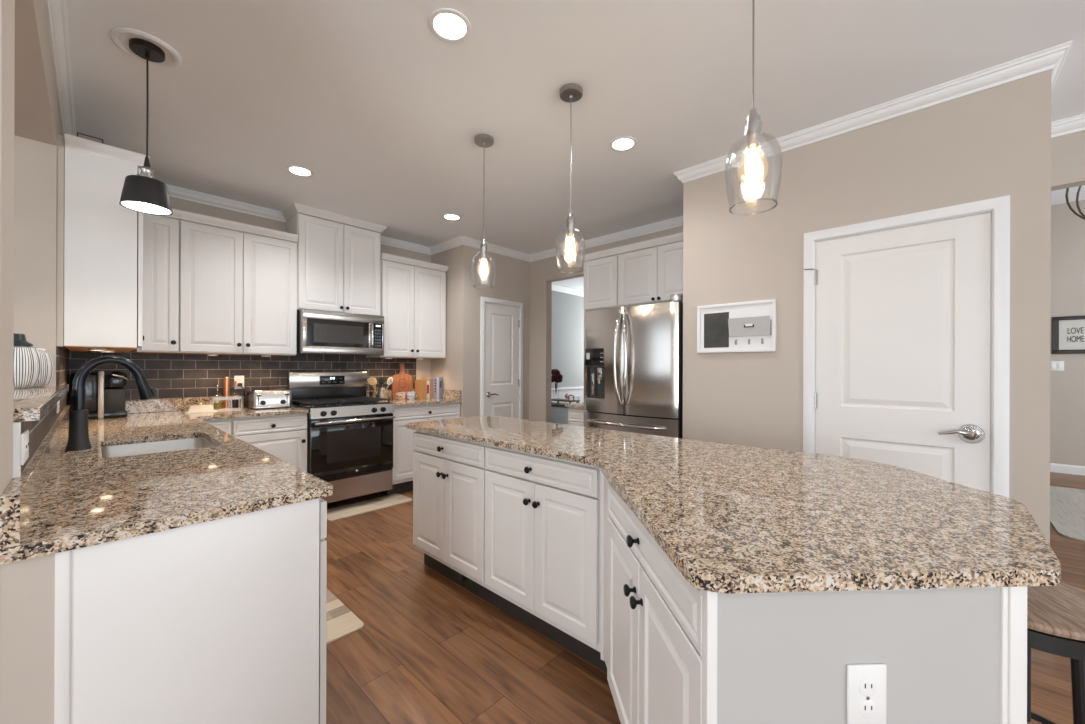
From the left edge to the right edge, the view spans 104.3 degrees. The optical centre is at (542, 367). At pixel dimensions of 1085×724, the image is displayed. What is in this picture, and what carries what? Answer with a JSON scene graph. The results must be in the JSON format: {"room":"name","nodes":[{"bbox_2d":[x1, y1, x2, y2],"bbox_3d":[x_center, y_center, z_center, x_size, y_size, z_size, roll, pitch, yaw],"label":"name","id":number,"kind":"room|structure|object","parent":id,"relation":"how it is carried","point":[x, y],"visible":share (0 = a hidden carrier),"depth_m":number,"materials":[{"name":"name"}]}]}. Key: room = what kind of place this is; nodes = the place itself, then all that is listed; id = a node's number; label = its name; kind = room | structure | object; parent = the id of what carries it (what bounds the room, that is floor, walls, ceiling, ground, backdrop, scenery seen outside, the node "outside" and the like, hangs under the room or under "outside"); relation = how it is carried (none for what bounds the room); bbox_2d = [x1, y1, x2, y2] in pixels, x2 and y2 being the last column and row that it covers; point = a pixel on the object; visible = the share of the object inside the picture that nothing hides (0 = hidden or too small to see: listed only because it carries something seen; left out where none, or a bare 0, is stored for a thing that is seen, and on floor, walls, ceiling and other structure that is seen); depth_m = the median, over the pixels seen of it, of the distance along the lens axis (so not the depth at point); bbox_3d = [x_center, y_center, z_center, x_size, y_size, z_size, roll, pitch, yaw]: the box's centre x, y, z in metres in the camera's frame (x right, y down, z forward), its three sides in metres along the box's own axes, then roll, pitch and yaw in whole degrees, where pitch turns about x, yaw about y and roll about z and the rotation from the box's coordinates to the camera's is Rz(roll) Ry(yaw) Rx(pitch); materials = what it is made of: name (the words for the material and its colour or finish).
{"room":"kitchen","nodes":[
{"label":"kitchen","id":0,"kind":"room"},
{"bbox_2d":[0,0,66,723],"bbox_3d":[-2.280,-0.087,1.911,3.252,2.705,0.221,0,0,43],"label":"wall","id":1,"kind":"structure","parent":0,"point":[30,123],"depth_m":0.95,"materials":[{"name":"paint"}]},
{"bbox_2d":[12,422,20,477],"bbox_3d":[-1.207,0.189,0.967,0.018,0.126,0.011,0,0,43],"label":"trim","id":2,"kind":"structure","parent":1,"relation":"attached to","point":[16,426],"depth_m":0.96,"materials":[{"name":"paint"}]},
{"bbox_2d":[13,385,68,421],"bbox_3d":[-1.947,0.108,1.515,1.808,0.030,0.279,0,0,43],"label":"countertop","id":3,"kind":"structure","parent":1,"relation":"attached to","point":[29,404],"depth_m":1.24,"materials":[{"name":"stone"}]},
{"bbox_2d":[13,333,40,388],"bbox_3d":[-2.283,-0.028,1.833,0.132,0.238,0.132,0,0,43],"label":"pumpkin","id":4,"kind":"object","parent":3,"relation":"on","point":[27,361],"visible":0.65,"depth_m":1.82,"materials":[{"name":"white ceramic"}]},
{"bbox_2d":[33,348,52,386],"bbox_3d":[-2.366,0.000,1.964,0.111,0.182,0.111,0,0,-26],"label":"pumpkin","id":5,"kind":"object","parent":3,"relation":"on","point":[46,374],"visible":0.46,"depth_m":1.97,"materials":[{"name":"white ceramic"}]},
{"bbox_2d":[56,134,64,346],"bbox_3d":[-2.449,-0.636,2.141,0.095,1.058,0.024,0,0,43],"label":"trim","id":6,"kind":"structure","parent":1,"relation":"attached to","point":[60,138],"depth_m":2.11,"materials":[{"name":"paint"}]},
{"bbox_2d":[64,133,148,352],"bbox_3d":[-2.747,-0.639,2.658,1.283,1.063,0.320,0,0,43],"label":"upper cabinet","id":7,"kind":"object","parent":1,"relation":"attached to","point":[103,238],"visible":0.94,"depth_m":2.21,"materials":[{"name":"paint"}]},
{"bbox_2d":[88,348,106,350],"bbox_3d":[-2.483,-0.101,2.352,0.072,0.012,0.072,0,0,43],"label":"puck light","id":8,"kind":"object","parent":7,"relation":"attached to","point":[92,349],"visible":1,"depth_m":2.34,"materials":[{"name":"white plastic"}]},
{"bbox_2d":[0,396,243,548],"bbox_3d":[-1.739,0.302,2.394,3.142,0.102,1.366,0,0,43],"label":"trim","id":9,"kind":"structure","parent":1,"relation":"attached to","point":[18,502],"depth_m":1.13,"materials":[{"name":"stone"}]},
{"bbox_2d":[45,0,285,221],"bbox_3d":[0.361,-1.393,0.437,8.877,0.075,1.374,0,0,43],"label":"trim","id":10,"kind":"structure","parent":1,"relation":"attached to","point":[56,10],"depth_m":2.17,"materials":[{"name":"paint"}]},
{"bbox_2d":[13,346,415,473],"bbox_3d":[-1.354,-0.086,2.964,2.925,0.850,2.724,0,0,43],"label":"wall tile","id":11,"kind":"structure","parent":1,"relation":"attached to","point":[171,375],"depth_m":3.51,"materials":[{"name":"brown tile"}]},
{"bbox_2d":[20,429,28,464],"bbox_3d":[-1.236,0.189,1.007,0.116,0.072,0.008,0,0,43],"label":"wall outlet","id":12,"kind":"object","parent":11,"relation":"attached to","point":[24,437],"visible":1,"depth_m":0.98,"materials":[{"name":"white plastic"}]},
{"bbox_2d":[56,400,59,412],"bbox_3d":[-2.280,0.175,1.984,0.116,0.072,0.008,0,0,43],"label":"wall outlet","id":13,"kind":"object","parent":11,"relation":"attached to","point":[58,402],"visible":0.91,"depth_m":1.96,"materials":[{"name":"white plastic"}]},
{"bbox_2d":[234,376,243,388],"bbox_3d":[-2.657,0.129,3.693,0.008,0.116,0.072,0,0,43],"label":"wall outlet","id":14,"kind":"object","parent":11,"relation":"attached to","point":[239,379],"visible":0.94,"depth_m":3.69,"materials":[{"name":"white plastic"}]},
{"bbox_2d":[67,196,430,408],"bbox_3d":[-2.357,-0.087,4.121,0.120,2.705,3.044,0,0,43],"label":"wall","id":15,"kind":"structure","parent":0,"point":[423,366],"depth_m":3.80,"materials":[{"name":"paint"}]},
{"bbox_2d":[134,208,179,353],"bbox_3d":[-2.903,-0.640,3.172,0.375,1.063,0.225,0,0,43],"label":"upper cabinet","id":16,"kind":"object","parent":15,"relation":"attached to","point":[160,233],"visible":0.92,"depth_m":3.08,"materials":[{"name":"paint"}]},
{"bbox_2d":[176,210,297,355],"bbox_3d":[-2.554,-0.639,3.545,0.375,1.063,0.794,0,0,43],"label":"upper cabinet","id":17,"kind":"object","parent":15,"relation":"attached to","point":[238,281],"visible":0.99,"depth_m":3.40,"materials":[{"name":"paint"}]},
{"bbox_2d":[283,203,386,315],"bbox_3d":[-2.015,-0.977,4.113,0.386,0.922,0.850,0,0,43],"label":"upper cabinet","id":18,"kind":"object","parent":15,"relation":"attached to","point":[338,263],"visible":0.98,"depth_m":3.97,"materials":[{"name":"paint"}]},
{"bbox_2d":[297,308,383,355],"bbox_3d":[-1.974,-0.317,4.064,0.482,0.392,0.735,0,0,43],"label":"microwave","id":19,"kind":"object","parent":18,"relation":"attached to","point":[319,332],"visible":1,"depth_m":3.88,"materials":[{"name":"silver metal"}]},
{"bbox_2d":[366,253,447,358],"bbox_3d":[-1.481,-0.635,4.691,0.375,1.063,0.797,0,0,43],"label":"upper cabinet","id":20,"kind":"object","parent":15,"relation":"attached to","point":[412,291],"visible":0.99,"depth_m":4.55,"materials":[{"name":"paint"}]},
{"bbox_2d":[366,389,460,399],"bbox_3d":[-1.404,0.303,4.594,0.624,0.102,0.809,0,0,43],"label":"trim","id":21,"kind":"structure","parent":15,"relation":"attached to","point":[448,394],"depth_m":4.71,"materials":[{"name":"stone"}]},
{"bbox_2d":[431,245,470,416],"bbox_3d":[-1.083,-0.083,4.918,0.649,2.705,0.100,0,0,43],"label":"wall","id":22,"kind":"structure","parent":0,"point":[454,370],"depth_m":4.73,"materials":[{"name":"paint"}]},
{"bbox_2d":[470,247,529,419],"bbox_3d":[-0.526,-0.081,5.112,0.100,2.705,0.944,0,0,43],"label":"wall","id":23,"kind":"structure","parent":0,"point":[509,276],"depth_m":4.99,"materials":[{"name":"paint"}]},
{"bbox_2d":[480,296,522,418],"bbox_3d":[-0.502,0.228,5.099,0.155,2.087,0.678,0,0,43],"label":"door","id":24,"kind":"structure","parent":23,"relation":"in","point":[501,321],"depth_m":5.07,"materials":[{"name":"paint"}]},
{"bbox_2d":[551,290,585,387],"bbox_3d":[0.567,-0.077,7.746,0.100,2.705,4.196,0,0,43],"label":"wall","id":25,"kind":"structure","parent":0,"point":[567,337],"depth_m":7.56,"materials":[{"name":"paint"}]},
{"bbox_2d":[551,387,583,403],"bbox_3d":[0.307,0.814,7.373,0.035,0.920,3.300,0,0,43],"label":"trim","id":26,"kind":"structure","parent":25,"relation":"attached to","point":[577,392],"depth_m":7.55,"materials":[{"name":"paint"}]},
{"bbox_2d":[552,283,583,296],"bbox_3d":[0.312,-1.378,7.345,0.070,0.105,3.256,0,0,43],"label":"trim","id":27,"kind":"structure","parent":25,"relation":"attached to","point":[555,287],"depth_m":7.48,"materials":[{"name":"paint"}]},
{"bbox_2d":[67,0,1084,289],"bbox_3d":[1.066,-1.468,1.500,9.900,0.080,12.840,0,0,43],"label":"ceiling","id":28,"kind":"structure","parent":0,"point":[386,114],"depth_m":2.17,"materials":[{"name":"paint"}]},
{"bbox_2d":[110,27,181,215],"bbox_3d":[-1.781,-1.077,1.898,0.236,0.722,0.236,0,0,43],"label":"pendant lamp","id":29,"kind":"object","parent":28,"relation":"hanging from","point":[142,192],"visible":1,"depth_m":1.88,"materials":[{"name":"metal"}]},
{"bbox_2d":[137,166,156,179],"bbox_3d":[-1.782,-0.868,1.898,0.100,0.060,0.100,0,0,43],"label":"socket","id":30,"kind":"object","parent":29,"relation":"attached to","point":[146,171],"depth_m":1.88,"materials":[{"name":"silver metal"}]},
{"bbox_2d":[286,165,313,176],"bbox_3d":[-1.773,-1.435,3.082,0.176,0.006,0.176,0,0,43],"label":"recessed light","id":31,"kind":"object","parent":28,"relation":"in","point":[301,171],"visible":1,"depth_m":3.08,"materials":[{"name":"paint"}]},
{"bbox_2d":[428,8,470,42],"bbox_3d":[-0.388,-1.430,1.768,0.176,0.006,0.176,0,0,43],"label":"recessed light","id":32,"kind":"object","parent":28,"relation":"in","point":[448,25],"visible":1,"depth_m":1.76,"materials":[{"name":"paint"}]},
{"bbox_2d":[442,214,460,220],"bbox_3d":[-0.863,-1.432,4.015,0.176,0.006,0.176,0,0,43],"label":"recessed light","id":33,"kind":"object","parent":28,"relation":"in","point":[453,217],"visible":1,"depth_m":4.01,"materials":[{"name":"paint"}]},
{"bbox_2d":[473,134,493,288],"bbox_3d":[-0.368,-0.969,2.642,0.156,0.929,0.156,0,0,-20],"label":"pendant lamp","id":34,"kind":"object","parent":28,"relation":"hanging from","point":[481,140],"visible":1,"depth_m":2.63,"materials":[{"name":"silver metal"}]},
{"bbox_2d":[480,240,486,257],"bbox_3d":[-0.368,-0.744,2.642,0.042,0.112,0.042,0,0,43],"label":"socket","id":35,"kind":"object","parent":34,"relation":"attached to","point":[483,247],"depth_m":2.63,"materials":[{"name":"silver metal"}]},
{"bbox_2d":[558,83,582,272],"bbox_3d":[0.146,-0.967,2.181,0.156,0.929,0.156,0,0,-20],"label":"pendant lamp","id":36,"kind":"object","parent":28,"relation":"hanging from","point":[570,93],"visible":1,"depth_m":2.17,"materials":[{"name":"silver metal"}]},
{"bbox_2d":[567,213,574,235],"bbox_3d":[0.146,-0.742,2.181,0.042,0.112,0.042,0,0,43],"label":"socket","id":37,"kind":"object","parent":36,"relation":"attached to","point":[570,220],"depth_m":2.17,"materials":[{"name":"silver metal"}]},
{"bbox_2d":[609,136,636,151],"bbox_3d":[0.515,-1.427,2.695,0.176,0.006,0.176,0,0,43],"label":"recessed light","id":38,"kind":"object","parent":28,"relation":"in","point":[620,144],"visible":1,"depth_m":2.69,"materials":[{"name":"paint"}]},
{"bbox_2d":[729,0,777,215],"bbox_3d":[0.635,-0.955,1.269,0.156,0.949,0.156,0,0,-20],"label":"pendant lamp","id":39,"kind":"object","parent":28,"relation":"hanging from","point":[753,122],"visible":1,"depth_m":1.26,"materials":[{"name":"silver metal"}]},
{"bbox_2d":[745,108,760,149],"bbox_3d":[0.634,-0.721,1.269,0.042,0.112,0.042,0,0,43],"label":"socket","id":40,"kind":"object","parent":39,"relation":"attached to","point":[753,122],"depth_m":1.26,"materials":[{"name":"silver metal"}]},
{"bbox_2d":[324,472,1084,723],"bbox_3d":[1.057,1.307,1.500,9.900,0.060,12.840,0,0,43],"label":"floor","id":41,"kind":"structure","parent":0,"point":[428,649],"depth_m":1.87,"materials":[{"name":"brown wood"}]},
{"bbox_2d":[54,498,326,723],"bbox_3d":[-1.159,0.827,1.406,0.929,0.884,0.578,0,0,43],"label":"base cabinet","id":42,"kind":"object","parent":41,"relation":"on","point":[322,503],"depth_m":1.05,"materials":[{"name":"paint"}]},
{"bbox_2d":[202,418,231,434],"bbox_3d":[-2.628,0.822,3.295,0.600,0.884,0.218,0,0,43],"label":"base cabinet","id":43,"kind":"object","parent":41,"relation":"on","point":[225,425],"visible":0.15,"depth_m":3.13,"materials":[{"name":"paint"}]},
{"bbox_2d":[232,413,306,471],"bbox_3d":[-2.363,0.823,3.554,0.632,0.884,0.520,0,0,43],"label":"base cabinet","id":44,"kind":"object","parent":41,"relation":"on","point":[284,437],"visible":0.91,"depth_m":3.40,"materials":[{"name":"paint"}]},
{"bbox_2d":[0,406,332,564],"bbox_3d":[-1.739,0.368,2.393,3.144,0.029,1.366,0,0,43],"label":"countertop","id":45,"kind":"structure","parent":44,"relation":"on","point":[86,498],"depth_m":1.28,"materials":[{"name":"stone"}]},
{"bbox_2d":[70,371,129,418],"bbox_3d":[-3.076,0.185,2.939,0.206,0.328,0.288,0,0,43],"label":"coffee maker","id":46,"kind":"object","parent":45,"relation":"on","point":[110,401],"visible":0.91,"depth_m":2.89,"materials":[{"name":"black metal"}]},
{"bbox_2d":[65,356,155,450],"bbox_3d":[-1.956,0.150,1.918,0.151,0.406,0.284,0,0,43],"label":"kitchen faucet","id":47,"kind":"object","parent":45,"relation":"on","point":[78,434],"visible":1,"depth_m":1.82,"materials":[{"name":"black metal"}]},
{"bbox_2d":[101,437,215,457],"bbox_3d":[-1.789,0.489,1.975,0.604,0.212,0.413,0,0,43],"label":"sink","id":48,"kind":"object","parent":45,"relation":"in","point":[189,443],"visible":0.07,"depth_m":2.17,"materials":[{"name":"metal"}]},
{"bbox_2d":[183,403,216,412],"bbox_3d":[-2.704,0.314,3.332,0.100,0.072,0.200,0,0,43],"label":"butter dish","id":49,"kind":"object","parent":45,"relation":"on","point":[193,408],"visible":1,"depth_m":3.31,"materials":[{"name":"beige ceramic"}]},
{"bbox_2d":[210,396,241,410],"bbox_3d":[-2.621,0.297,3.494,0.090,0.107,0.200,0,0,43],"label":"caddy","id":50,"kind":"object","parent":45,"relation":"on","point":[229,398],"visible":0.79,"depth_m":3.48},
{"bbox_2d":[214,384,222,408],"bbox_3d":[-2.662,0.236,3.450,0.072,0.202,0.072,0,0,43],"label":"oil bottle","id":51,"kind":"object","parent":50,"relation":"in","point":[216,405],"visible":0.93,"depth_m":3.43,"materials":[{"name":"clear glass"}]},
{"bbox_2d":[232,383,238,407],"bbox_3d":[-2.579,0.232,3.537,0.048,0.212,0.048,0,0,43],"label":"vinegar bottle","id":52,"kind":"object","parent":50,"relation":"in","point":[235,403],"visible":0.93,"depth_m":3.52,"materials":[{"name":"clear glass"}]},
{"bbox_2d":[223,377,229,407],"bbox_3d":[-2.672,0.214,3.562,0.042,0.272,0.042,0,0,43],"label":"pepper mill","id":53,"kind":"object","parent":45,"relation":"on","point":[226,380],"visible":0.8,"depth_m":3.55,"materials":[{"name":"orange metal"}]},
{"bbox_2d":[244,392,248,407],"bbox_3d":[-2.579,0.282,3.722,0.046,0.137,0.092,0,0,43],"label":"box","id":54,"kind":"object","parent":45,"relation":"on","point":[246,394],"visible":0.43,"depth_m":3.69,"materials":[{"name":"black"}]},
{"bbox_2d":[248,388,290,409],"bbox_3d":[-2.357,0.268,3.651,0.200,0.166,0.280,0,0,43],"label":"toaster","id":55,"kind":"object","parent":45,"relation":"on","point":[258,399],"visible":1,"depth_m":3.59,"materials":[{"name":"silver metal"}]},
{"bbox_2d":[287,372,394,502],"bbox_3d":[-1.899,0.656,3.992,0.708,1.222,0.742,0,0,43],"label":"gas range","id":56,"kind":"object","parent":41,"relation":"on","point":[350,432],"visible":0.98,"depth_m":3.86,"materials":[{"name":"silver metal"}]},
{"bbox_2d":[291,401,391,408],"bbox_3d":[-1.909,0.345,4.001,0.590,0.013,0.740,0,0,43],"label":"cooktop","id":57,"kind":"object","parent":56,"relation":"in","point":[363,404],"depth_m":3.85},
{"bbox_2d":[307,413,388,502],"bbox_3d":[-1.918,0.839,4.008,0.570,0.815,0.736,0,0,43],"label":"oven","id":58,"kind":"object","parent":56,"relation":"in","point":[353,486],"depth_m":3.79,"materials":[{"name":"black glass"}]},
{"bbox_2d":[326,589,363,644],"bbox_3d":[-1.282,1.264,2.167,0.752,0.009,0.418,0,0,43],"label":"kitchen mat","id":59,"kind":"object","parent":41,"relation":"on","point":[341,621],"visible":0.24,"depth_m":2.10,"materials":[{"name":"beige fabric"}]},
{"bbox_2d":[327,493,412,520],"bbox_3d":[-1.601,1.263,3.844,0.315,0.009,0.760,0,0,43],"label":"kitchen mat","id":60,"kind":"object","parent":41,"relation":"on","point":[336,513],"visible":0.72,"depth_m":3.81,"materials":[{"name":"beige fabric"}]},
{"bbox_2d":[380,402,459,494],"bbox_3d":[-1.395,0.827,4.584,0.627,0.884,0.806,0,0,43],"label":"base cabinet","id":61,"kind":"object","parent":41,"relation":"on","point":[403,450],"visible":0.36,"depth_m":4.23,"materials":[{"name":"paint"}]},
{"bbox_2d":[382,398,461,406],"bbox_3d":[-1.404,0.369,4.593,0.627,0.029,0.809,0,0,43],"label":"countertop","id":62,"kind":"structure","parent":61,"relation":"on","point":[407,402],"depth_m":4.42,"materials":[{"name":"stone"}]},
{"bbox_2d":[376,387,384,397],"bbox_3d":[-1.715,0.283,4.461,0.100,0.140,0.100,0,0,43],"label":"jar","id":63,"kind":"object","parent":62,"relation":"on","point":[380,391],"visible":0.53,"depth_m":4.42,"materials":[{"name":"silver metal"}]},
{"bbox_2d":[367,377,376,393],"bbox_3d":[-1.755,0.217,4.385,0.018,0.247,0.160,0,0,32],"label":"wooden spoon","id":64,"kind":"object","parent":63,"relation":"in","point":[370,380],"visible":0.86,"depth_m":4.36,"materials":[{"name":"brown wood"}]},
{"bbox_2d":[395,392,405,399],"bbox_3d":[-1.551,0.311,4.619,0.100,0.085,0.106,0,0,-2],"label":"mug","id":65,"kind":"object","parent":62,"relation":"on","point":[400,395],"visible":0.98,"depth_m":4.58,"materials":[{"name":"ceramic"}]},
{"bbox_2d":[391,364,412,398],"bbox_3d":[-1.589,0.155,4.774,0.053,0.400,0.250,0,0,43],"label":"cutting board","id":66,"kind":"object","parent":62,"relation":"on","point":[402,382],"visible":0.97,"depth_m":4.76,"materials":[{"name":"brown wood"}]},
{"bbox_2d":[406,391,416,398],"bbox_3d":[-1.466,0.312,4.710,0.106,0.085,0.100,0,0,-2],"label":"mug","id":67,"kind":"object","parent":62,"relation":"on","point":[410,394],"visible":0.94,"depth_m":4.67,"materials":[{"name":"white ceramic"}]},
{"bbox_2d":[415,380,426,398],"bbox_3d":[-1.379,0.247,4.768,0.162,0.215,0.054,0,0,43],"label":"cookbook","id":68,"kind":"object","parent":62,"relation":"on","point":[420,385],"visible":0.83,"depth_m":4.72,"materials":[{"name":"paper"}]},
{"bbox_2d":[422,378,433,398],"bbox_3d":[-1.323,0.239,4.849,0.172,0.232,0.049,0,0,43],"label":"cookbook","id":69,"kind":"object","parent":62,"relation":"on","point":[431,380],"visible":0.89,"depth_m":4.80,"materials":[{"name":"paper"}]},
{"bbox_2d":[427,381,429,398],"bbox_3d":[-1.348,0.252,4.807,0.153,0.205,0.043,0,0,43],"label":"cookbook","id":70,"kind":"object","parent":62,"relation":"on","point":[428,382],"visible":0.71,"depth_m":4.76,"materials":[{"name":"paper"}]},
{"bbox_2d":[426,377,436,398],"bbox_3d":[-1.291,0.233,4.883,0.173,0.243,0.041,0,0,43],"label":"cookbook","id":71,"kind":"object","parent":62,"relation":"on","point":[435,378],"visible":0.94,"depth_m":4.83,"materials":[{"name":"paper"}]},
{"bbox_2d":[438,377,441,397],"bbox_3d":[-1.240,0.232,4.933,0.168,0.246,0.037,0,0,43],"label":"cookbook","id":72,"kind":"object","parent":62,"relation":"on","point":[440,378],"visible":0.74,"depth_m":4.88,"materials":[{"name":"paper"}]},
{"bbox_2d":[413,430,495,605],"bbox_3d":[-0.369,0.830,2.629,0.711,0.884,0.632,0,0,43],"label":"base cabinet","id":73,"kind":"object","parent":41,"relation":"on","point":[448,472],"visible":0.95,"depth_m":2.39,"materials":[{"name":"paint"}]},
{"bbox_2d":[458,573,466,581],"bbox_3d":[-0.446,1.171,2.352,0.040,0.038,0.032,0,0,43],"label":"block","id":74,"kind":"object","parent":73,"relation":"attached to","point":[461,577],"visible":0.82,"depth_m":2.34,"materials":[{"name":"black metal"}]},
{"bbox_2d":[485,445,606,672],"bbox_3d":[0.154,0.832,2.140,0.716,0.884,0.632,0,0,43],"label":"base cabinet","id":75,"kind":"object","parent":41,"relation":"on","point":[543,513],"visible":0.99,"depth_m":1.89,"materials":[{"name":"paint"}]},
{"bbox_2d":[551,402,568,424],"bbox_3d":[0.233,0.901,6.105,1.040,0.745,0.384,0,0,43],"label":"sideboard","id":76,"kind":"object","parent":41,"relation":"on","point":[559,412],"visible":0.03,"depth_m":5.88,"materials":[{"name":"blue paint"}]},
{"bbox_2d":[551,395,579,403],"bbox_3d":[0.303,0.452,5.988,0.420,0.154,0.200,0,0,43],"label":"tray","id":77,"kind":"object","parent":76,"relation":"on","point":[557,400],"visible":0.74,"depth_m":5.88,"materials":[{"name":"brown wood"}]},
{"bbox_2d":[551,369,562,391],"bbox_3d":[0.196,0.239,6.097,0.199,0.435,0.208,0,0,43],"label":"flower vase","id":78,"kind":"object","parent":77,"relation":"on","point":[556,377],"visible":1,"depth_m":6.04,"materials":[{"name":"clear glass"}]},
{"bbox_2d":[568,407,585,426],"bbox_3d":[0.594,0.833,4.241,0.385,0.884,0.672,0,0,43],"label":"base cabinet","id":79,"kind":"object","parent":41,"relation":"on","point":[575,415],"visible":0.08,"depth_m":4.08,"materials":[{"name":"paint"}]},
{"bbox_2d":[565,402,583,408],"bbox_3d":[0.594,0.376,4.249,0.402,0.029,0.668,0,0,43],"label":"countertop","id":80,"kind":"structure","parent":79,"relation":"on","point":[573,405],"depth_m":4.09,"materials":[{"name":"stone"}]},
{"bbox_2d":[584,301,682,438],"bbox_3d":[0.941,0.394,3.666,0.870,1.765,1.010,0,0,43],"label":"refrigerator","id":81,"kind":"object","parent":41,"relation":"on","point":[633,355],"visible":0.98,"depth_m":3.27,"materials":[{"name":"silver metal"}]},
{"bbox_2d":[670,294,682,301],"bbox_3d":[1.014,-0.522,3.189,0.096,0.062,0.096,0,0,43],"label":"glass jar","id":82,"kind":"object","parent":81,"relation":"on","point":[673,297],"visible":0.86,"depth_m":3.15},
{"bbox_2d":[603,476,1026,723],"bbox_3d":[0.534,0.833,1.221,0.624,0.884,0.963,0,0,-4],"label":"base cabinet","id":83,"kind":"object","parent":41,"relation":"on","point":[652,615],"depth_m":0.76,"materials":[{"name":"paint"}]},
{"bbox_2d":[601,472,604,660],"bbox_3d":[0.594,0.783,1.760,0.435,0.784,0.585,0,0,43],"label":"panel","id":84,"kind":"object","parent":83,"relation":"attached to","point":[602,474],"visible":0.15,"depth_m":1.69,"materials":[{"name":"paint"}]},
{"bbox_2d":[406,416,1060,593],"bbox_3d":[0.118,0.374,1.821,2.659,0.029,1.362,0,0,43],"label":"countertop","id":85,"kind":"structure","parent":83,"relation":"on","point":[730,518],"depth_m":1.03,"materials":[{"name":"stone"}]},
{"bbox_2d":[846,664,886,723],"bbox_3d":[0.582,0.591,0.756,0.072,0.116,0.008,0,0,-2],"label":"wall outlet","id":86,"kind":"object","parent":83,"relation":"attached to","point":[866,683],"visible":1,"depth_m":0.75,"materials":[{"name":"white plastic"}]},
{"bbox_2d":[859,678,876,696],"bbox_3d":[0.582,0.572,0.753,0.033,0.033,0.002,0,0,-2],"label":"socket","id":87,"kind":"object","parent":86,"relation":"attached to","point":[867,687],"depth_m":0.75,"materials":[{"name":"white plastic"}]},
{"bbox_2d":[859,700,876,717],"bbox_3d":[0.582,0.611,0.753,0.033,0.033,0.002,0,0,-2],"label":"socket","id":88,"kind":"object","parent":86,"relation":"attached to","point":[867,708],"depth_m":0.75,"materials":[{"name":"white plastic"}]},
{"bbox_2d":[1027,582,1084,723],"bbox_3d":[1.340,0.952,1.174,0.388,0.653,0.388,0,0,26],"label":"bar stool","id":89,"kind":"object","parent":41,"relation":"on","point":[1055,614],"visible":0.2,"depth_m":1.09,"materials":[{"name":"brown wood"}]},
{"bbox_2d":[1050,486,1084,540],"bbox_3d":[5.594,1.285,3.061,2.610,0.012,2.080,0,0,43],"label":"area rug","id":90,"kind":"object","parent":41,"relation":"on","point":[1067,505],"visible":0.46,"depth_m":3.74,"materials":[{"name":"white fabric"}]},
{"bbox_2d":[529,130,1084,422],"bbox_3d":[2.517,-0.374,2.979,9.800,3.310,0.100,0,0,43],"label":"wall","id":91,"kind":"structure","parent":0,"point":[1067,151],"depth_m":5.23,"materials":[{"name":"paint"}]},
{"bbox_2d":[580,248,618,310],"bbox_3d":[0.682,-0.874,4.364,0.441,0.575,0.385,0,0,43],"label":"upper cabinet","id":92,"kind":"object","parent":91,"relation":"attached to","point":[600,267],"visible":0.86,"depth_m":4.22,"materials":[{"name":"paint"}]},
{"bbox_2d":[616,232,682,306],"bbox_3d":[1.151,-0.873,3.918,0.850,0.575,0.394,0,0,43],"label":"upper cabinet","id":93,"kind":"object","parent":91,"relation":"attached to","point":[649,271],"visible":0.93,"depth_m":3.85,"materials":[{"name":"paint"}]},
{"bbox_2d":[683,70,1050,544],"bbox_3d":[1.966,-0.073,2.822,1.737,2.705,0.882,0,0,43],"label":"wall","id":94,"kind":"structure","parent":0,"point":[994,142],"depth_m":2.40,"materials":[{"name":"paint"}]},
{"bbox_2d":[381,40,1084,261],"bbox_3d":[1.974,-1.388,2.161,8.877,0.075,1.841,0,0,43],"label":"trim","id":95,"kind":"structure","parent":94,"relation":"attached to","point":[1053,58],"depth_m":2.42,"materials":[{"name":"paint"}]},
{"bbox_2d":[697,299,775,352],"bbox_3d":[1.282,-0.269,2.823,0.503,0.332,0.049,0,0,43],"label":"wall organizer","id":96,"kind":"object","parent":94,"relation":"attached to","point":[749,326],"visible":1,"depth_m":2.81,"materials":[{"name":"paint"}]},
{"bbox_2d":[803,195,1009,497],"bbox_3d":[1.917,0.233,2.300,0.843,2.093,0.165,0,0,43],"label":"door","id":97,"kind":"structure","parent":94,"relation":"in","point":[906,318],"depth_m":2.22,"materials":[{"name":"paint"}]},
{"bbox_2d":[1050,200,1084,465],"bbox_3d":[6.511,-0.360,5.125,6.900,3.310,0.100,0,0,43],"label":"wall","id":98,"kind":"structure","parent":0,"point":[1067,387],"depth_m":5.14,"materials":[{"name":"paint"}]},
{"bbox_2d":[1050,361,1063,370],"bbox_3d":[6.345,-0.021,5.205,0.124,0.120,0.009,0,0,43],"label":"wall switch","id":99,"kind":"object","parent":98,"relation":"attached to","point":[1054,365],"visible":0.84,"depth_m":5.20,"materials":[{"name":"white plastic"}]},
{"bbox_2d":[1050,463,1084,475],"bbox_3d":[6.394,1.240,5.151,6.700,0.108,0.014,0,0,43],"label":"baseboard","id":100,"kind":"structure","parent":98,"relation":"attached to","point":[1058,468],"depth_m":5.14,"materials":[{"name":"paint"}]},
{"bbox_2d":[1052,316,1084,353],"bbox_3d":[6.448,-0.396,5.097,0.362,0.456,0.024,0,0,43],"label":"framed print","id":101,"kind":"object","parent":98,"relation":"attached to","point":[1068,332],"visible":1,"depth_m":5.13,"materials":[{"name":"paper"}]},
{"bbox_2d":[1051,185,1084,204],"bbox_3d":[5.049,-2.060,3.557,6.900,0.080,4.396,0,0,43],"label":"ceiling","id":102,"kind":"structure","parent":0,"point":[1057,196],"depth_m":4.94,"materials":[{"name":"paint"}]},
{"bbox_2d":[1065,186,1084,219],"bbox_3d":[4.960,-1.621,3.581,0.606,0.798,0.606,0,0,21],"label":"chandelier","id":103,"kind":"object","parent":102,"relation":"hanging from","point":[1079,188],"visible":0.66,"depth_m":3.80,"materials":[{"name":"brown metal"}]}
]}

